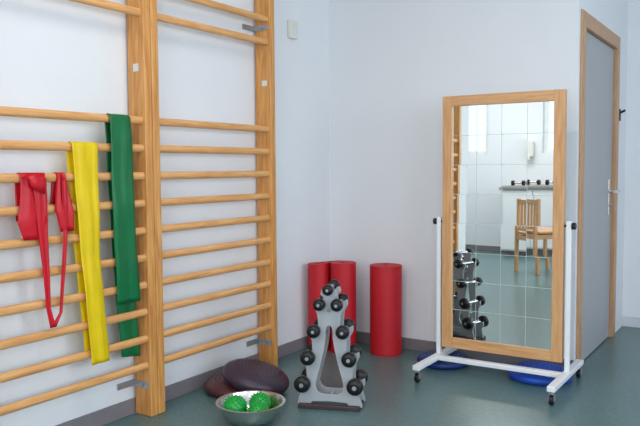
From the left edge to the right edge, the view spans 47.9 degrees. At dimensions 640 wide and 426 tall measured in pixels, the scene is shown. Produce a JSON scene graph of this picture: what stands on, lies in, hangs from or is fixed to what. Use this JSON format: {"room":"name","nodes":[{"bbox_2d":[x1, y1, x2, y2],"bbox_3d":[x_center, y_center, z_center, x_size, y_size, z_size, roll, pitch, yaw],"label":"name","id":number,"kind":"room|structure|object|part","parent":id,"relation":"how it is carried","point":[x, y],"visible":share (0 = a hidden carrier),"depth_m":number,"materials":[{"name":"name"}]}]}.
{"room":"care facility","nodes":[
{"label":"care facility","id":0,"kind":"room"},
{"bbox_2d":[0,0,329,425],"bbox_3d":[-0.814,-0.440,3.595,0.150,2.750,3.290,2,4,33],"label":"wall","id":1,"kind":"structure","parent":0,"point":[61,55],"depth_m":3.63,"materials":[{"name":"paint"}]},
{"bbox_2d":[0,0,157,416],"bbox_3d":[-1.074,-0.247,2.951,0.118,2.450,0.947,2,4,33],"label":"wall bars","id":2,"kind":"object","parent":1,"relation":"attached to","point":[145,382],"visible":0.91,"depth_m":3.23,"materials":[{"name":"brown wood"}]},
{"bbox_2d":[14,172,73,327],"bbox_3d":[-1.089,0.150,2.857,0.076,0.621,0.252,2,4,33],"label":"band","id":3,"kind":"object","parent":2,"relation":"hanging from","point":[31,192],"visible":1,"depth_m":2.83,"materials":[{"name":"red rubber"}]},
{"bbox_2d":[66,141,109,365],"bbox_3d":[-0.981,0.174,3.048,0.059,0.946,0.165,2,4,33],"label":"band","id":4,"kind":"object","parent":2,"relation":"hanging from","point":[82,161],"visible":0.95,"depth_m":3.03,"materials":[{"name":"yellow rubber"}]},
{"bbox_2d":[104,113,140,356],"bbox_3d":[-0.870,0.116,3.216,0.060,1.105,0.179,2,4,33],"label":"band","id":5,"kind":"object","parent":2,"relation":"attached to","point":[118,132],"visible":0.94,"depth_m":3.18,"materials":[{"name":"green rubber"}]},
{"bbox_3d":[-0.825,-0.273,3.326,0.108,2.450,0.045,2,4,33],"label":"post","id":6,"kind":"part","parent":2,"relation":"part of","materials":[{"name":"brown wood"}]},
{"bbox_2d":[55,336,307,425],"bbox_3d":[-0.778,0.902,3.571,0.012,0.075,3.140,2,4,33],"label":"baseboard","id":7,"kind":"structure","parent":1,"relation":"attached to","point":[101,417],"depth_m":3.61,"materials":[{"name":"plastic"}]},
{"bbox_2d":[149,0,277,413],"bbox_3d":[-0.531,-0.304,3.790,0.118,2.450,1.052,2,4,33],"label":"wall bars","id":8,"kind":"object","parent":1,"relation":"attached to","point":[263,16],"visible":0.85,"depth_m":3.82,"materials":[{"name":"brown wood"}]},
{"bbox_3d":[-0.800,-0.275,3.365,0.108,2.450,0.045,2,4,33],"label":"post","id":9,"kind":"part","parent":8,"relation":"part of","materials":[{"name":"brown wood"}]},
{"bbox_3d":[-0.309,-0.326,4.124,0.108,2.450,0.045,2,4,33],"label":"post","id":10,"kind":"part","parent":8,"relation":"part of","materials":[{"name":"brown wood"}]},
{"bbox_2d":[288,19,297,39],"bbox_3d":[-0.164,-1.121,4.399,0.033,0.110,0.080,2,4,33],"label":"sensor box","id":11,"kind":"object","parent":1,"relation":"attached to","point":[292,24],"visible":1,"depth_m":4.38,"materials":[{"name":"white plastic"}]},
{"bbox_2d":[103,326,639,425],"bbox_3d":[0.106,1.083,1.973,7.400,0.100,8.000,2,4,33],"label":"floor","id":12,"kind":"structure","parent":0,"point":[607,390],"depth_m":3.58,"materials":[{"name":"plastic"}]},
{"bbox_2d":[204,374,241,397],"bbox_3d":[-0.434,0.888,3.754,0.336,0.074,0.336,2,4,33],"label":"cushion","id":13,"kind":"object","parent":12,"relation":"on","point":[216,386],"visible":0.27,"depth_m":3.64,"materials":[{"name":"red rubber"}]},
{"bbox_2d":[222,358,288,394],"bbox_3d":[-0.330,0.838,3.705,0.345,0.154,0.350,-1,4,-14],"label":"cushion","id":14,"kind":"object","parent":13,"relation":"on","point":[244,374],"visible":0.99,"depth_m":3.61,"materials":[{"name":"purple rubber"}]},
{"bbox_2d":[215,390,285,425],"bbox_3d":[-0.316,0.905,3.284,0.318,0.096,0.318,2,4,33],"label":"metal bowl","id":15,"kind":"object","parent":12,"relation":"on","point":[257,418],"visible":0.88,"depth_m":3.19,"materials":[{"name":"metal"}]},
{"bbox_2d":[222,394,247,411],"bbox_3d":[-0.387,0.885,3.276,0.119,0.120,0.120,2,4,33],"label":"ball","id":16,"kind":"object","parent":15,"relation":"in","point":[236,402],"visible":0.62,"depth_m":3.24,"materials":[{"name":"green rubber"}]},
{"bbox_2d":[246,400,267,411],"bbox_3d":[-0.281,0.897,3.237,0.105,0.106,0.106,2,4,33],"label":"ball","id":17,"kind":"object","parent":15,"relation":"in","point":[256,406],"visible":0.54,"depth_m":3.21,"materials":[{"name":"green rubber"}]},
{"bbox_2d":[248,391,270,408],"bbox_3d":[-0.281,0.884,3.347,0.107,0.108,0.108,2,4,33],"label":"ball","id":18,"kind":"object","parent":15,"relation":"in","point":[265,398],"visible":0.52,"depth_m":3.33,"materials":[{"name":"green rubber"}]},
{"bbox_2d":[294,279,367,411],"bbox_3d":[0.055,0.635,3.503,0.334,0.604,0.212,0,4,12],"label":"dumbbell rack","id":19,"kind":"object","parent":12,"relation":"on","point":[330,308],"visible":1,"depth_m":3.44,"materials":[{"name":"grey metal"}]},
{"bbox_2d":[298,400,363,411],"bbox_3d":[0.057,0.925,3.522,0.300,0.022,0.170,0,4,12],"label":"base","id":20,"kind":"object","parent":19,"relation":"on","point":[355,406],"depth_m":3.45,"materials":[{"name":"grey metal"}]},
{"bbox_2d":[370,263,401,356],"bbox_3d":[0.411,0.597,4.482,0.200,0.551,0.201,2,4,33],"label":"exercise mat","id":21,"kind":"object","parent":12,"relation":"on","point":[385,278],"visible":1,"depth_m":4.40,"materials":[{"name":"red plastic"}]},
{"bbox_2d":[417,349,469,369],"bbox_3d":[0.726,0.855,4.241,0.310,0.064,0.310,2,4,33],"label":"cushion","id":22,"kind":"object","parent":12,"relation":"on","point":[443,365],"visible":0.4,"depth_m":4.12,"materials":[{"name":"blue rubber"}]},
{"bbox_2d":[412,89,583,404],"bbox_3d":[0.966,0.135,3.864,0.781,1.545,0.590,2,4,33],"label":"mirror","id":23,"kind":"object","parent":12,"relation":"on","point":[501,226],"visible":0.92,"depth_m":3.85,"materials":[{"name":"brown wood"}]},
{"bbox_3d":[0.677,0.411,4.088,0.025,0.780,0.025,2,4,33],"label":"post","id":24,"kind":"part","parent":23,"relation":"part of","materials":[{"name":"white metal"}]},
{"bbox_3d":[0.718,0.056,4.037,0.056,1.405,0.036,2,4,33],"label":"frame","id":25,"kind":"part","parent":23,"relation":"part of","materials":[{"name":"brown wood"}]},
{"bbox_3d":[0.979,0.737,3.914,0.553,0.056,0.036,2,4,33],"label":"frame","id":26,"kind":"part","parent":23,"relation":"part of","materials":[{"name":"brown wood"}]},
{"bbox_3d":[0.969,-0.609,3.830,0.553,0.056,0.036,2,4,33],"label":"frame","id":27,"kind":"part","parent":23,"relation":"part of","materials":[{"name":"brown wood"}]},
{"bbox_3d":[0.977,0.064,3.877,0.553,1.293,0.014,2,4,33],"label":"panel","id":28,"kind":"part","parent":23,"relation":"part of","materials":[{"name":"clear mirror"}]},
{"bbox_3d":[1.230,0.073,3.707,0.056,1.405,0.036,2,4,33],"label":"frame","id":29,"kind":"part","parent":23,"relation":"part of","materials":[{"name":"brown wood"}]},
{"bbox_3d":[1.276,0.431,3.701,0.025,0.780,0.025,2,4,33],"label":"post","id":30,"kind":"part","parent":23,"relation":"part of","materials":[{"name":"white metal"}]},
{"bbox_3d":[1.293,0.067,3.666,0.020,0.035,0.034,2,4,33],"label":"pivot knob","id":31,"kind":"part","parent":23,"relation":"part of","materials":[{"name":"black plastic"}]},
{"bbox_2d":[508,361,572,385],"bbox_3d":[1.201,0.868,3.934,0.340,0.070,0.340,2,4,33],"label":"cushion","id":32,"kind":"object","parent":12,"relation":"on","point":[532,379],"visible":0.65,"depth_m":3.86,"materials":[{"name":"blue rubber"}]},
{"bbox_2d":[328,0,550,341],"bbox_3d":[0.712,-0.505,4.475,1.455,2.750,0.150,2,4,33],"label":"wall","id":33,"kind":"structure","parent":0,"point":[393,64],"depth_m":4.51,"materials":[{"name":"paint"}]},
{"bbox_2d":[356,331,573,366],"bbox_3d":[0.745,0.836,4.447,1.593,0.075,0.012,2,4,33],"label":"baseboard","id":34,"kind":"structure","parent":33,"relation":"attached to","point":[361,337],"depth_m":4.36,"materials":[{"name":"plastic"}]},
{"bbox_2d":[581,32,613,359],"bbox_3d":[1.690,-0.099,4.454,0.043,1.916,0.884,2,4,33],"label":"leaf","id":35,"kind":"object","parent":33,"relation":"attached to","point":[599,56],"visible":0.56,"depth_m":4.45,"materials":[{"name":"laminate"}]},
{"bbox_2d":[608,179,610,214],"bbox_3d":[1.907,-0.105,4.745,0.006,0.240,0.065,2,4,33],"label":"lock plate","id":36,"kind":"object","parent":35,"relation":"attached to","point":[609,180],"visible":1,"depth_m":4.73,"materials":[{"name":"metal"}]},
{"bbox_2d":[576,9,620,358],"bbox_3d":[1.664,-0.141,4.468,0.154,2.010,1.060,2,4,33],"label":"door frame","id":37,"kind":"structure","parent":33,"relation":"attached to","point":[616,51],"depth_m":4.08,"materials":[{"name":"brown wood"}]},
{"bbox_2d":[550,0,627,360],"bbox_3d":[1.728,-0.518,4.568,0.150,2.750,1.410,2,4,33],"label":"wall","id":38,"kind":"structure","parent":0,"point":[565,14],"depth_m":3.99,"materials":[{"name":"white paint"}]},
{"bbox_2d":[587,19,617,48],"bbox_3d":[1.658,-1.084,4.409,0.154,0.050,0.890,2,4,33],"label":"jamb","id":39,"kind":"object","parent":38,"relation":"in","point":[593,29],"depth_m":4.33,"materials":[{"name":"brown wood"}]},
{"bbox_2d":[622,0,639,316],"bbox_3d":[3.711,-0.510,4.215,3.865,2.750,0.150,2,4,33],"label":"wall","id":40,"kind":"structure","parent":0,"point":[630,303],"depth_m":5.11,"materials":[{"name":"white paint"}]},
{"bbox_2d":[619,109,625,120],"bbox_3d":[2.050,-0.665,4.881,0.043,0.080,0.040,2,4,33],"label":"wall hook","id":41,"kind":"object","parent":40,"relation":"attached to","point":[624,110],"depth_m":4.87,"materials":[{"name":"metal"}]},
{"bbox_2d":[622,316,639,327],"bbox_3d":[3.676,0.829,4.231,3.565,0.075,0.012,2,4,33],"label":"baseboard","id":42,"kind":"structure","parent":40,"relation":"attached to","point":[627,321],"depth_m":5.16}
]}

